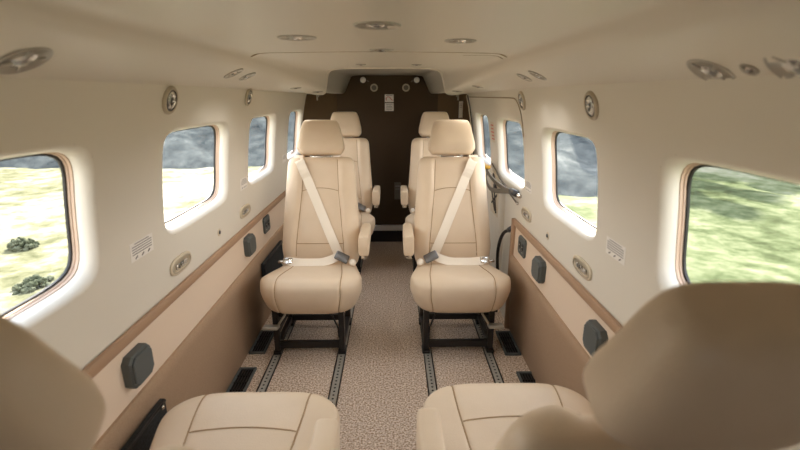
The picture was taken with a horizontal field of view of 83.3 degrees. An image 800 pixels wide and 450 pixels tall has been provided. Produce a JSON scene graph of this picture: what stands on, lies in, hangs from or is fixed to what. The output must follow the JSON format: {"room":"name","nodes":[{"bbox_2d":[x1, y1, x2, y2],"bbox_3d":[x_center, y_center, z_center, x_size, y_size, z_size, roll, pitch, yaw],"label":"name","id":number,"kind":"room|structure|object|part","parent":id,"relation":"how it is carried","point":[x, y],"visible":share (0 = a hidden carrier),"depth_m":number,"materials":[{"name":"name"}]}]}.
{"room":"aircraft cabin","nodes":[
{"label":"aircraft cabin","id":0,"kind":"room"},
{"bbox_2d":[0,77,306,449],"bbox_3d":[-0.685,0.228,1.315,0.079,1.232,5.020,0,16,-1],"label":"wall","id":1,"kind":"structure","parent":0,"point":[200,324],"depth_m":1.27,"materials":[{"name":"beige plastic"}]},
{"bbox_2d":[0,145,99,329],"bbox_3d":[-0.716,0.056,0.759,0.092,0.340,0.588,0,16,-1],"label":"window","id":2,"kind":"structure","parent":1,"relation":"in","point":[75,162],"depth_m":1.00,"materials":[{"name":"beige plastic"}]},
{"bbox_2d":[121,343,153,388],"bbox_3d":[-0.703,0.378,1.212,0.032,0.094,0.102,0,16,-1],"label":"cup holder","id":3,"kind":"object","parent":1,"relation":"attached to","point":[137,364],"visible":1,"depth_m":1.19,"materials":[{"name":"grey plastic"}]},
{"bbox_2d":[129,233,153,263],"bbox_3d":[-0.717,0.062,1.251,0.005,0.052,0.116,0,16,-1],"label":"placard","id":4,"kind":"object","parent":1,"relation":"attached to","point":[138,249],"visible":1,"depth_m":1.25,"materials":[{"name":"white plastic"}]},
{"bbox_2d":[121,399,166,449],"bbox_3d":[-0.686,0.595,1.176,0.023,0.104,0.310,0,16,-1],"label":"bracket","id":5,"kind":"object","parent":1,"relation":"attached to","point":[142,438],"visible":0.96,"depth_m":1.22,"materials":[{"name":"black metal"}]},
{"bbox_2d":[162,86,177,114],"bbox_3d":[-0.658,-0.357,1.290,0.029,0.080,0.082,0,16,-1],"label":"air nozzle","id":6,"kind":"object","parent":1,"relation":"attached to","point":[170,97],"visible":1,"depth_m":1.28,"materials":[{"name":"beige plastic"}]},
{"bbox_2d":[170,251,191,275],"bbox_3d":[-0.721,0.126,1.485,0.008,0.058,0.148,1,16,-1],"label":"air vent","id":7,"kind":"object","parent":1,"relation":"in","point":[181,262],"visible":1,"depth_m":1.48,"materials":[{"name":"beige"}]},
{"bbox_3d":[-0.717,0.255,1.322,0.016,0.035,5.020,0,16,-1],"label":"tan rail","id":8,"kind":"part","parent":1,"relation":"part of","materials":[{"name":"beige plastic"}]},
{"bbox_3d":[-0.713,0.619,1.426,0.020,0.418,5.018,0,16,-1],"label":"panel","id":9,"kind":"part","parent":1,"relation":"part of","materials":[{"name":"beige plastic"}]},
{"bbox_2d":[162,121,229,233],"bbox_3d":[-0.730,-0.190,1.607,0.092,0.340,0.565,0,16,-1],"label":"window","id":10,"kind":"structure","parent":1,"relation":"in","point":[180,222],"depth_m":1.81,"materials":[{"name":"beige plastic"}]},
{"bbox_2d":[240,176,246,190],"bbox_3d":[-0.729,-0.194,2.103,0.005,0.052,0.096,0,16,-1],"label":"placard","id":11,"kind":"object","parent":1,"relation":"attached to","point":[243,182],"visible":1,"depth_m":2.10,"materials":[{"name":"white plastic"}]},
{"bbox_2d":[240,203,250,218],"bbox_3d":[-0.731,-0.067,2.130,0.008,0.058,0.148,1,16,-1],"label":"air vent","id":12,"kind":"object","parent":1,"relation":"in","point":[245,210],"visible":1,"depth_m":2.12,"materials":[{"name":"beige plastic"}]},
{"bbox_2d":[245,89,252,105],"bbox_3d":[-0.667,-0.565,1.983,0.029,0.080,0.082,0,16,-1],"label":"air nozzle","id":13,"kind":"object","parent":1,"relation":"attached to","point":[249,93],"visible":0.98,"depth_m":1.97,"materials":[{"name":"beige plastic"}]},
{"bbox_2d":[243,233,255,256],"bbox_3d":[-0.718,0.096,2.156,0.032,0.094,0.102,0,16,-1],"label":"cup holder","id":14,"kind":"object","parent":1,"relation":"attached to","point":[249,241],"visible":1,"depth_m":2.12,"materials":[{"name":"grey plastic"}]},
{"bbox_2d":[248,113,276,184],"bbox_3d":[-0.742,-0.411,2.376,0.092,0.340,0.515,0,16,-1],"label":"window","id":15,"kind":"structure","parent":1,"relation":"in","point":[267,169],"depth_m":2.58,"materials":[{"name":"beige plastic"}]},
{"bbox_2d":[262,214,269,233],"bbox_3d":[-0.731,-0.006,2.470,0.014,0.088,0.110,0,16,-1],"label":"outlet panel","id":16,"kind":"object","parent":1,"relation":"attached to","point":[266,220],"visible":1,"depth_m":2.45,"materials":[{"name":"grey plastic"}]},
{"bbox_2d":[261,240,283,276],"bbox_3d":[-0.707,0.215,2.529,0.023,0.148,0.400,0,16,-1],"label":"pouch","id":17,"kind":"object","parent":1,"relation":"attached to","point":[270,263],"visible":0.67,"depth_m":2.49,"materials":[{"name":"black fabric"}]},
{"bbox_2d":[287,109,302,160],"bbox_3d":[-0.754,-0.636,3.151,0.092,0.340,0.470,0,16,-1],"label":"window","id":18,"kind":"structure","parent":1,"relation":"in","point":[298,112],"depth_m":3.34,"materials":[{"name":"beige plastic"}]},
{"bbox_2d":[241,242,529,449],"bbox_3d":[-0.063,0.837,1.500,1.360,0.040,5.020,0,16,-1],"label":"floor","id":19,"kind":"structure","parent":0,"point":[383,387],"depth_m":2.10,"materials":[{"name":"carpet"}]},
{"bbox_2d":[226,367,256,392],"bbox_3d":[-0.689,0.683,1.946,0.078,0.012,0.220,0,16,-1],"label":"floor vent","id":20,"kind":"object","parent":19,"relation":"in","point":[243,377],"visible":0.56,"depth_m":1.97,"materials":[{"name":"grey plastic"}]},
{"bbox_2d":[249,330,273,353],"bbox_3d":[-0.692,0.588,2.272,0.078,0.012,0.220,0,16,-1],"label":"floor vent","id":21,"kind":"object","parent":19,"relation":"in","point":[263,340],"visible":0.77,"depth_m":2.26,"materials":[{"name":"grey plastic"}]},
{"bbox_2d":[256,320,296,391],"bbox_3d":[-0.586,0.668,2.006,0.041,0.009,3.300,0,16,-1],"label":"track","id":22,"kind":"object","parent":19,"relation":"on","point":[264,383],"visible":0.18,"depth_m":2.03,"materials":[{"name":"silver metal"}]},
{"bbox_2d":[0,315,339,449],"bbox_3d":[-0.368,0.457,0.829,0.488,1.049,0.845,0,16,-1],"label":"seat","id":23,"kind":"object","parent":22,"relation":"on","point":[47,402],"visible":1,"depth_m":0.40,"materials":[{"name":"beige leather"}]},
{"bbox_3d":[-0.380,0.454,0.706,0.405,0.491,0.381,0,16,-1],"label":"backrest","id":24,"kind":"part","parent":23,"relation":"part of","materials":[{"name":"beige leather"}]},
{"bbox_2d":[150,392,339,449],"bbox_3d":[-0.385,0.588,1.068,0.461,0.161,0.461,0,16,-1],"label":"seat cushion","id":25,"kind":"object","parent":23,"relation":"on","point":[229,420],"depth_m":1.13,"materials":[{"name":"beige leather"}]},
{"bbox_3d":[-0.150,0.487,0.817,0.052,0.104,0.283,0,16,-1],"label":"armrest","id":26,"kind":"part","parent":23,"relation":"part of","materials":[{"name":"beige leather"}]},
{"bbox_2d":[260,120,370,354],"bbox_3d":[-0.393,0.045,2.215,0.487,1.072,0.659,0,16,-1],"label":"seat","id":27,"kind":"object","parent":22,"relation":"on","point":[319,278],"visible":1,"depth_m":2.30,"materials":[{"name":"beige leather"}]},
{"bbox_3d":[-0.580,0.434,2.104,0.106,0.091,0.109,0,16,-1],"label":"lever","id":28,"kind":"part","parent":27,"relation":"part of","materials":[{"name":"silver metal"}]},
{"bbox_3d":[-0.588,0.491,2.147,0.036,0.255,0.060,0,16,-1],"label":"leg","id":29,"kind":"part","parent":27,"relation":"part of","materials":[{"name":"black metal"}]},
{"bbox_3d":[-0.566,0.444,2.282,0.071,0.230,0.275,0,16,-1],"label":"rail","id":30,"kind":"part","parent":27,"relation":"part of","materials":[{"name":"black metal"}]},
{"bbox_3d":[-0.592,0.413,2.416,0.036,0.255,0.060,0,16,-1],"label":"leg","id":31,"kind":"part","parent":27,"relation":"part of","materials":[{"name":"black metal"}]},
{"bbox_2d":[260,262,361,313],"bbox_3d":[-0.406,0.268,2.176,0.461,0.161,0.461,0,16,-1],"label":"seat cushion","id":32,"kind":"object","parent":27,"relation":"on","point":[294,287],"depth_m":1.98,"materials":[{"name":"beige leather"}]},
{"bbox_3d":[-0.410,-0.066,2.350,0.405,0.558,0.238,0,16,-1],"label":"backrest","id":33,"kind":"part","parent":27,"relation":"part of","materials":[{"name":"beige leather"}]},
{"bbox_3d":[-0.278,0.490,2.151,0.036,0.255,0.060,0,16,-1],"label":"leg","id":34,"kind":"part","parent":27,"relation":"part of","materials":[{"name":"black metal"}]},
{"bbox_3d":[-0.280,0.540,2.312,0.022,0.030,0.270,0,16,-1],"label":"rail","id":35,"kind":"part","parent":27,"relation":"part of","materials":[{"name":"black metal"}]},
{"bbox_3d":[-0.282,0.412,2.420,0.036,0.255,0.060,0,16,-1],"label":"leg","id":36,"kind":"part","parent":27,"relation":"part of","materials":[{"name":"black metal"}]},
{"bbox_3d":[-0.176,0.064,2.282,0.052,0.104,0.283,0,16,-1],"label":"armrest","id":37,"kind":"part","parent":27,"relation":"part of","materials":[{"name":"beige leather"}]},
{"bbox_2d":[328,259,362,406],"bbox_3d":[-0.278,0.666,2.010,0.041,0.009,3.300,0,16,-1],"label":"track","id":38,"kind":"object","parent":19,"relation":"on","point":[335,386],"visible":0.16,"depth_m":2.00,"materials":[{"name":"silver metal"}]},
{"bbox_2d":[330,112,379,271],"bbox_3d":[-0.397,-0.243,3.202,0.506,1.077,0.636,0,16,-1],"label":"seat","id":39,"kind":"object","parent":19,"relation":"on","point":[357,149],"visible":0.36,"depth_m":3.29,"materials":[{"name":"beige leather"}]},
{"bbox_3d":[-0.405,-0.355,3.339,0.405,0.563,0.221,0,16,-1],"label":"backrest","id":40,"kind":"part","parent":39,"relation":"part of","materials":[{"name":"beige leather"}]},
{"bbox_3d":[-0.294,0.201,3.151,0.036,0.255,0.060,0,16,-1],"label":"leg","id":41,"kind":"part","parent":39,"relation":"part of","materials":[{"name":"black metal"}]},
{"bbox_2d":[359,211,374,234],"bbox_3d":[-0.401,-0.021,3.175,0.461,0.161,0.461,0,16,-1],"label":"seat cushion","id":42,"kind":"object","parent":39,"relation":"on","point":[364,216],"depth_m":3.02,"materials":[{"name":"beige leather"}]},
{"bbox_3d":[-0.171,-0.225,3.281,0.052,0.104,0.283,0,16,-1],"label":"armrest","id":43,"kind":"part","parent":39,"relation":"part of","materials":[{"name":"beige leather"}]},
{"bbox_2d":[400,112,448,271],"bbox_3d":[0.248,-0.246,3.211,0.487,1.077,0.636,0,16,-1],"label":"seat","id":44,"kind":"object","parent":19,"relation":"on","point":[419,146],"visible":0.27,"depth_m":3.30,"materials":[{"name":"beige leather"}]},
{"bbox_3d":[0.030,-0.225,3.284,0.052,0.104,0.283,0,16,-1],"label":"armrest","id":45,"kind":"part","parent":44,"relation":"part of","materials":[{"name":"beige leather"}]},
{"bbox_2d":[405,213,414,233],"bbox_3d":[0.264,-0.023,3.185,0.461,0.161,0.461,0,16,-1],"label":"seat cushion","id":46,"kind":"object","parent":44,"relation":"on","point":[410,218],"depth_m":3.01,"materials":[{"name":"beige leather"}]},
{"bbox_3d":[0.111,0.199,3.156,0.036,0.255,0.060,0,16,-1],"label":"leg","id":47,"kind":"part","parent":44,"relation":"part of","materials":[{"name":"black metal"}]},
{"bbox_3d":[0.261,-0.357,3.349,0.405,0.563,0.221,0,16,-1],"label":"backrest","id":48,"kind":"part","parent":44,"relation":"part of","materials":[{"name":"beige leather"}]},
{"bbox_2d":[412,258,436,396],"bbox_3d":[0.136,0.665,2.016,0.041,0.009,3.300,0,16,-1],"label":"track","id":49,"kind":"object","parent":19,"relation":"on","point":[429,367],"visible":0.16,"depth_m":2.03,"materials":[{"name":"silver metal"}]},
{"bbox_3d":[0.136,0.664,2.016,0.030,0.007,3.300,0,16,-1],"label":"rail","id":50,"kind":"part","parent":49,"relation":"part of","materials":[{"name":"silver metal"}]},
{"bbox_2d":[416,281,799,449],"bbox_3d":[0.281,0.449,0.876,0.488,1.038,0.831,0,16,-1],"label":"seat","id":51,"kind":"object","parent":49,"relation":"on","point":[712,365],"visible":1,"depth_m":0.39,"materials":[{"name":"beige leather"}]},
{"bbox_3d":[0.063,0.478,0.849,0.052,0.104,0.283,0,16,-1],"label":"armrest","id":52,"kind":"part","parent":51,"relation":"part of","materials":[{"name":"beige leather"}]},
{"bbox_2d":[423,383,592,449],"bbox_3d":[0.291,0.577,1.106,0.461,0.161,0.461,0,16,-1],"label":"seat cushion","id":53,"kind":"object","parent":51,"relation":"on","point":[474,416],"depth_m":1.19,"materials":[{"name":"beige leather"}]},
{"bbox_3d":[0.297,0.434,0.708,0.405,0.521,0.332,0,16,-1],"label":"backrest","id":54,"kind":"part","parent":51,"relation":"part of","materials":[{"name":"beige leather"}]},
{"bbox_2d":[403,120,510,352],"bbox_3d":[0.259,0.042,2.224,0.487,1.072,0.659,0,16,-1],"label":"seat","id":55,"kind":"object","parent":19,"relation":"on","point":[453,277],"visible":1,"depth_m":2.31,"materials":[{"name":"beige leather"}]},
{"bbox_3d":[0.041,0.063,2.285,0.052,0.104,0.283,0,16,-1],"label":"armrest","id":56,"kind":"part","parent":55,"relation":"part of","materials":[{"name":"beige leather"}]},
{"bbox_3d":[0.121,0.410,2.426,0.036,0.255,0.060,0,16,-1],"label":"leg","id":57,"kind":"part","parent":55,"relation":"part of","materials":[{"name":"black metal"}]},
{"bbox_3d":[0.123,0.538,2.317,0.022,0.030,0.270,0,16,-1],"label":"rail","id":58,"kind":"part","parent":55,"relation":"part of","materials":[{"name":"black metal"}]},
{"bbox_3d":[0.125,0.488,2.157,0.036,0.255,0.060,0,16,-1],"label":"leg","id":59,"kind":"part","parent":55,"relation":"part of","materials":[{"name":"black metal"}]},
{"bbox_3d":[0.271,-0.069,2.360,0.405,0.558,0.238,0,16,-1],"label":"backrest","id":60,"kind":"part","parent":55,"relation":"part of","materials":[{"name":"beige leather"}]},
{"bbox_2d":[410,261,510,312],"bbox_3d":[0.275,0.265,2.186,0.461,0.161,0.461,0,16,-1],"label":"seat cushion","id":61,"kind":"object","parent":55,"relation":"on","point":[435,286],"depth_m":1.99,"materials":[{"name":"beige leather"}]},
{"bbox_3d":[0.408,0.440,2.296,0.071,0.230,0.275,0,16,-1],"label":"rail","id":62,"kind":"part","parent":55,"relation":"part of","materials":[{"name":"black metal"}]},
{"bbox_3d":[0.435,0.487,2.162,0.036,0.255,0.060,0,16,-1],"label":"leg","id":63,"kind":"part","parent":55,"relation":"part of","materials":[{"name":"black metal"}]},
{"bbox_3d":[0.428,0.430,2.119,0.106,0.091,0.109,0,16,-1],"label":"lever","id":64,"kind":"part","parent":55,"relation":"part of","materials":[{"name":"silver metal"}]},
{"bbox_2d":[472,319,503,382],"bbox_3d":[0.430,0.663,2.020,0.041,0.009,3.300,0,16,-1],"label":"track","id":65,"kind":"object","parent":19,"relation":"on","point":[496,374],"visible":0.2,"depth_m":2.09,"materials":[{"name":"silver metal"}]},
{"bbox_2d":[495,331,520,355],"bbox_3d":[0.542,0.592,2.261,0.078,0.012,0.220,0,16,-1],"label":"floor vent","id":66,"kind":"object","parent":19,"relation":"in","point":[509,346],"visible":1,"depth_m":2.25,"materials":[{"name":"grey plastic"}]},
{"bbox_2d":[516,371,535,382],"bbox_3d":[0.562,0.692,1.916,0.078,0.012,0.220,0,16,-1],"label":"floor vent","id":67,"kind":"object","parent":19,"relation":"in","point":[524,376],"visible":0.3,"depth_m":1.99,"materials":[{"name":"grey plastic"}]},
{"bbox_2d":[301,75,471,224],"bbox_3d":[-0.098,-0.493,3.567,1.328,1.366,0.250,0,16,-1],"label":"wall","id":68,"kind":"structure","parent":0,"point":[390,135],"depth_m":3.58,"materials":[{"name":"brown carpet"}]},
{"bbox_3d":[-0.638,-0.433,3.581,0.084,1.245,0.356,11,20,34],"label":"aft panel","id":69,"kind":"part","parent":68,"relation":"part of","materials":[{"name":"brown carpet"}]},
{"bbox_2d":[360,77,368,82],"bbox_3d":[-0.274,-1.125,3.490,0.068,0.044,0.040,0,16,-1],"label":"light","id":70,"kind":"object","parent":68,"relation":"attached to","point":[362,79],"visible":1,"depth_m":3.47,"materials":[{"name":"white"}]},
{"bbox_2d":[370,84,377,91],"bbox_3d":[-0.203,-1.075,3.523,0.060,0.060,0.007,0,16,-1],"label":"round speaker","id":71,"kind":"object","parent":68,"relation":"attached to","point":[373,87],"visible":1,"depth_m":3.52},
{"bbox_2d":[370,225,402,241],"bbox_3d":[-0.100,0.069,3.837,1.260,0.138,0.063,0,16,-1],"label":"trim","id":72,"kind":"structure","parent":68,"relation":"attached to","point":[381,233],"depth_m":3.81,"materials":[{"name":"black metal"}]},
{"bbox_2d":[385,94,393,101],"bbox_3d":[-0.085,-0.999,3.548,0.070,0.060,0.006,0,16,-1],"label":"placard","id":73,"kind":"object","parent":68,"relation":"attached to","point":[388,97],"visible":1,"depth_m":3.55,"materials":[{"name":"white plastic"}]},
{"bbox_2d":[385,103,393,110],"bbox_3d":[-0.085,-0.935,3.567,0.070,0.060,0.004,0,16,-1],"label":"placard","id":74,"kind":"object","parent":68,"relation":"attached to","point":[388,106],"visible":1,"depth_m":3.57,"materials":[{"name":"white plastic"}]},
{"bbox_2d":[394,182,400,198],"bbox_3d":[-0.019,-0.285,3.755,0.056,0.145,0.005,0,16,-1],"label":"panel","id":75,"kind":"object","parent":68,"relation":"attached to","point":[397,185],"visible":0.89,"depth_m":3.75,"materials":[{"name":"brown"}]},
{"bbox_2d":[402,84,409,91],"bbox_3d":[0.047,-1.076,3.526,0.060,0.060,0.007,0,16,-1],"label":"round speaker","id":76,"kind":"object","parent":68,"relation":"attached to","point":[405,87],"visible":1,"depth_m":3.52},
{"bbox_2d":[411,77,419,82],"bbox_3d":[0.118,-1.127,3.496,0.068,0.044,0.040,0,16,-1],"label":"light","id":77,"kind":"object","parent":68,"relation":"attached to","point":[416,79],"visible":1,"depth_m":3.48,"materials":[{"name":"white"}]},
{"bbox_3d":[0.441,-0.438,3.596,0.084,1.245,0.356,-12,20,-36],"label":"aft panel","id":78,"kind":"part","parent":68,"relation":"part of","materials":[{"name":"brown carpet"}]},
{"bbox_2d":[459,101,462,117],"bbox_3d":[0.459,-0.872,3.396,0.004,0.120,0.055,12,20,35],"label":"placard","id":79,"kind":"object","parent":68,"relation":"attached to","point":[460,102],"visible":1,"depth_m":3.40,"materials":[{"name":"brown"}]},
{"bbox_2d":[0,0,799,94],"bbox_3d":[-0.063,-0.406,1.141,1.204,0.150,5.020,0,16,-1],"label":"ceiling","id":80,"kind":"structure","parent":0,"point":[160,42],"depth_m":0.86,"materials":[{"name":"beige plastic"}]},
{"bbox_2d":[0,47,53,74],"bbox_3d":[-0.596,-0.260,0.712,0.079,0.043,0.088,1,16,3],"label":"ceiling lamp","id":81,"kind":"object","parent":80,"relation":"attached to","point":[23,60],"visible":1,"depth_m":0.71,"materials":[{"name":"grey plastic"}]},
{"bbox_2d":[224,68,242,78],"bbox_3d":[-0.569,-0.518,1.538,0.069,0.033,0.070,-15,22,-41],"label":"recessed light","id":82,"kind":"object","parent":80,"relation":"in","point":[235,72],"visible":1,"depth_m":1.53,"materials":[{"name":"grey plastic"}]},
{"bbox_2d":[239,72,255,80],"bbox_3d":[-0.571,-0.556,1.684,0.063,0.030,0.068,1,16,4],"label":"recessed light","id":83,"kind":"object","parent":80,"relation":"in","point":[249,75],"visible":1,"depth_m":1.68,"materials":[{"name":"grey plastic"}]},
{"bbox_2d":[277,35,316,40],"bbox_3d":[-0.254,-0.460,1.109,0.096,0.007,0.096,-1,16,-1],"label":"recessed light","id":84,"kind":"object","parent":80,"relation":"in","point":[282,37],"visible":1,"depth_m":1.10,"materials":[{"name":"grey plastic"}]},
{"bbox_2d":[353,21,400,29],"bbox_3d":[-0.047,-0.408,0.922,0.100,0.007,0.100,0,16,-1],"label":"recessed light","id":85,"kind":"object","parent":80,"relation":"in","point":[371,25],"visible":1,"depth_m":0.91,"materials":[{"name":"grey plastic"}]},
{"bbox_2d":[368,49,392,51],"bbox_3d":[-0.061,-0.555,1.431,0.080,0.007,0.080,0,16,-1],"label":"recessed light","id":86,"kind":"object","parent":80,"relation":"in","point":[371,50],"visible":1,"depth_m":1.42,"materials":[{"name":"grey plastic"}]},
{"bbox_2d":[444,38,476,42],"bbox_3d":[0.157,-0.478,1.171,0.084,0.007,0.084,0,16,-1],"label":"recessed light","id":87,"kind":"object","parent":80,"relation":"in","point":[459,40],"visible":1,"depth_m":1.16,"materials":[{"name":"grey plastic"}]},
{"bbox_2d":[516,74,532,81],"bbox_3d":[0.449,-0.532,1.623,0.059,0.030,0.064,-2,16,-6],"label":"recessed light","id":88,"kind":"object","parent":80,"relation":"in","point":[521,76],"visible":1,"depth_m":1.62,"materials":[{"name":"grey plastic"}]},
{"bbox_2d":[528,70,546,79],"bbox_3d":[0.452,-0.492,1.478,0.062,0.033,0.068,-1,16,-5],"label":"recessed light","id":89,"kind":"object","parent":80,"relation":"in","point":[532,73],"visible":1,"depth_m":1.47,"materials":[{"name":"grey plastic"}]},
{"bbox_2d":[686,59,735,80],"bbox_3d":[0.513,-0.252,0.742,0.073,0.046,0.084,1,16,3],"label":"ceiling lamp","id":90,"kind":"object","parent":80,"relation":"attached to","point":[705,70],"visible":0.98,"depth_m":0.73,"materials":[{"name":"grey plastic"}]},
{"bbox_2d":[739,64,759,75],"bbox_3d":[0.514,-0.229,0.662,0.026,0.018,0.028,1,16,3],"label":"recessed light","id":91,"kind":"object","parent":80,"relation":"in","point":[745,68],"visible":1,"depth_m":0.66,"materials":[{"name":"grey plastic"}]},
{"bbox_2d":[763,56,799,78],"bbox_3d":[0.521,-0.204,0.586,0.076,0.055,0.092,1,16,3],"label":"ceiling lamp","id":92,"kind":"object","parent":80,"relation":"attached to","point":[787,68],"visible":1,"depth_m":0.60,"materials":[{"name":"grey plastic"}]},
{"bbox_2d":[504,75,799,400],"bbox_3d":[0.571,0.437,0.593,0.079,1.232,3.480,0,16,-1],"label":"wall","id":93,"kind":"structure","parent":0,"point":[750,121],"depth_m":1.18,"materials":[{"name":"beige plastic"}]},
{"bbox_2d":[466,90,525,317],"bbox_3d":[0.534,-0.239,2.931,0.085,1.232,1.692,0,16,-1],"label":"door","id":94,"kind":"structure","parent":93,"relation":"in","point":[495,104],"depth_m":2.52,"materials":[{"name":"beige plastic"}]},
{"bbox_2d":[475,112,490,164],"bbox_3d":[0.572,-0.577,3.002,0.089,0.334,0.470,0,16,-1],"label":"window","id":95,"kind":"structure","parent":94,"relation":"attached to","point":[481,152],"depth_m":3.20,"materials":[{"name":"beige plastic"}]},
{"bbox_2d":[490,121,494,142],"bbox_3d":[0.549,-0.545,2.662,0.020,0.129,0.090,0,16,-1],"label":"placard","id":96,"kind":"object","parent":94,"relation":"attached to","point":[491,123],"visible":1,"depth_m":2.66,"materials":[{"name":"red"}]},
{"bbox_2d":[490,169,498,217],"bbox_3d":[0.572,-0.193,2.722,0.011,0.260,0.200,-1,16,-1],"label":"diagram","id":97,"kind":"object","parent":94,"relation":"attached to","point":[494,196],"visible":0.77,"depth_m":2.71,"materials":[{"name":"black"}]},
{"bbox_2d":[484,162,521,197],"bbox_3d":[0.539,-0.233,2.482,0.041,0.129,0.706,-1,16,-4],"label":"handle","id":98,"kind":"object","parent":94,"relation":"attached to","point":[503,189],"visible":0.86,"depth_m":2.43,"materials":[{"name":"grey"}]},
{"bbox_2d":[492,163,517,204],"bbox_3d":[0.568,-0.237,2.467,0.010,0.120,0.588,0,16,-1],"label":"rod","id":99,"kind":"object","parent":94,"relation":"attached to","point":[516,202],"visible":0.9,"depth_m":2.48,"materials":[{"name":"brown"}]},
{"bbox_2d":[496,117,524,190],"bbox_3d":[0.583,-0.380,2.320,0.089,0.334,0.550,0,16,-1],"label":"window","id":100,"kind":"structure","parent":94,"relation":"attached to","point":[505,172],"depth_m":2.54,"materials":[{"name":"beige plastic"}]},
{"bbox_2d":[495,226,510,311],"bbox_3d":[0.556,0.245,2.439,0.030,0.557,0.207,-2,16,-6],"label":"handrail","id":101,"kind":"object","parent":93,"relation":"attached to","point":[508,229],"visible":0.57,"depth_m":2.47,"materials":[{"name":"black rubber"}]},
{"bbox_3d":[0.573,0.259,2.338,0.024,0.604,0.030,0,16,-1],"label":"rail","id":102,"kind":"part","parent":93,"relation":"part of","materials":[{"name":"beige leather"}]},
{"bbox_2d":[518,91,525,109],"bbox_3d":[0.520,-0.531,1.921,0.028,0.080,0.082,0,16,-1],"label":"air nozzle","id":103,"kind":"object","parent":93,"relation":"attached to","point":[521,98],"visible":1,"depth_m":1.90,"materials":[{"name":"beige plastic"}]},
{"bbox_2d":[518,235,526,258],"bbox_3d":[0.576,0.102,2.126,0.014,0.088,0.110,0,16,-1],"label":"outlet panel","id":104,"kind":"object","parent":93,"relation":"attached to","point":[522,243],"visible":1,"depth_m":2.10,"materials":[{"name":"grey plastic"}]},
{"bbox_2d":[521,207,531,221],"bbox_3d":[0.580,-0.049,2.072,0.008,0.058,0.148,-2,16,0],"label":"air vent","id":105,"kind":"object","parent":93,"relation":"in","point":[526,214],"visible":1,"depth_m":2.06,"materials":[{"name":"beige plastic"}]},
{"bbox_2d":[526,180,531,193],"bbox_3d":[0.579,-0.172,2.026,0.005,0.050,0.090,0,16,-1],"label":"placard","id":106,"kind":"object","parent":93,"relation":"attached to","point":[528,184],"visible":1,"depth_m":2.02,"materials":[{"name":"white plastic"}]},
{"bbox_2d":[531,256,546,283],"bbox_3d":[0.572,0.184,1.858,0.032,0.094,0.102,0,16,-1],"label":"cup holder","id":107,"kind":"object","parent":93,"relation":"attached to","point":[538,268],"visible":1,"depth_m":1.82,"materials":[{"name":"grey plastic"}]},
{"bbox_3d":[0.598,0.829,0.701,0.020,0.418,3.468,0,16,-1],"label":"panel","id":108,"kind":"part","parent":93,"relation":"part of","materials":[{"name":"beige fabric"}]},
{"bbox_3d":[0.602,0.464,0.596,0.016,0.035,3.470,0,16,-1],"label":"tan rail","id":109,"kind":"part","parent":93,"relation":"part of","materials":[{"name":"beige leather"}]},
{"bbox_2d":[541,127,597,240],"bbox_3d":[0.595,-0.161,1.563,0.089,0.334,0.515,0,16,-1],"label":"window","id":110,"kind":"structure","parent":93,"relation":"in","point":[577,224],"depth_m":1.76,"materials":[{"name":"beige plastic"}]},
{"bbox_2d":[572,255,591,280],"bbox_3d":[0.590,0.138,1.463,0.008,0.058,0.148,-2,16,0],"label":"air vent","id":111,"kind":"object","parent":93,"relation":"in","point":[581,266],"visible":1,"depth_m":1.45,"materials":[{"name":"beige plastic"}]},
{"bbox_2d":[584,91,598,119],"bbox_3d":[0.532,-0.332,1.253,0.028,0.080,0.082,0,16,-1],"label":"air nozzle","id":112,"kind":"object","parent":93,"relation":"attached to","point":[591,106],"visible":1,"depth_m":1.24,"materials":[{"name":"beige plastic"}]},
{"bbox_2d":[583,319,607,355],"bbox_3d":[0.580,0.341,1.341,0.032,0.094,0.102,0,16,-1],"label":"cup holder","id":113,"kind":"object","parent":93,"relation":"attached to","point":[595,336],"visible":0.79,"depth_m":1.32,"materials":[{"name":"grey plastic"}]},
{"bbox_2d":[606,236,625,264],"bbox_3d":[0.592,0.070,1.237,0.004,0.050,0.108,0,16,-1],"label":"placard","id":114,"kind":"object","parent":93,"relation":"attached to","point":[614,249],"visible":1,"depth_m":1.23,"materials":[{"name":"white plastic"}]},
{"bbox_2d":[655,155,799,291],"bbox_3d":[0.607,0.075,0.745,0.089,0.334,0.572,0,16,-1],"label":"window","id":115,"kind":"structure","parent":93,"relation":"in","point":[677,172],"depth_m":0.99,"materials":[{"name":"beige plastic"}]},
{"label":"outside","id":116,"kind":"structure","parent":0,"visible":0},
{"bbox_2d":[0,112,597,196],"bbox_3d":[-0.515,-9.656,33.117,120.000,5.470,51.000,0,16,-1],"label":"mountains","id":117,"kind":"structure","parent":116,"point":[577,173],"depth_m":15.54,"materials":[{"name":"grey stone"}]},
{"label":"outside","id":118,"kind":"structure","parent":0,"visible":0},
{"bbox_2d":[558,167,799,282],"bbox_3d":[30.073,-1.983,15.510,59.400,0.150,90.000,0,16,-1],"label":"ground","id":119,"kind":"structure","parent":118,"point":[743,226],"depth_m":8.71,"materials":[{"name":"green plant"}]},
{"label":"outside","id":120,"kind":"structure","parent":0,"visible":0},
{"bbox_2d":[0,166,261,312],"bbox_3d":[-30.671,-1.731,14.638,59.100,0.150,90.000,0,16,-1],"label":"ground","id":121,"kind":"structure","parent":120,"point":[31,200],"depth_m":9.60,"materials":[{"name":"green plant"}]},
{"bbox_2d":[5,236,39,251],"bbox_3d":[-6.303,0.322,7.504,0.456,0.235,0.441,-14,21,-39],"label":"shrub","id":122,"kind":"object","parent":121,"relation":"on","point":[14,245],"visible":1,"depth_m":7.40,"materials":[{"name":"green plant"}]},
{"bbox_2d":[12,274,54,294],"bbox_3d":[-4.796,0.776,5.889,0.454,0.216,0.552,-11,19,-34],"label":"shrub","id":123,"kind":"object","parent":121,"relation":"on","point":[29,284],"visible":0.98,"depth_m":5.77,"materials":[{"name":"green plant"}]}
]}

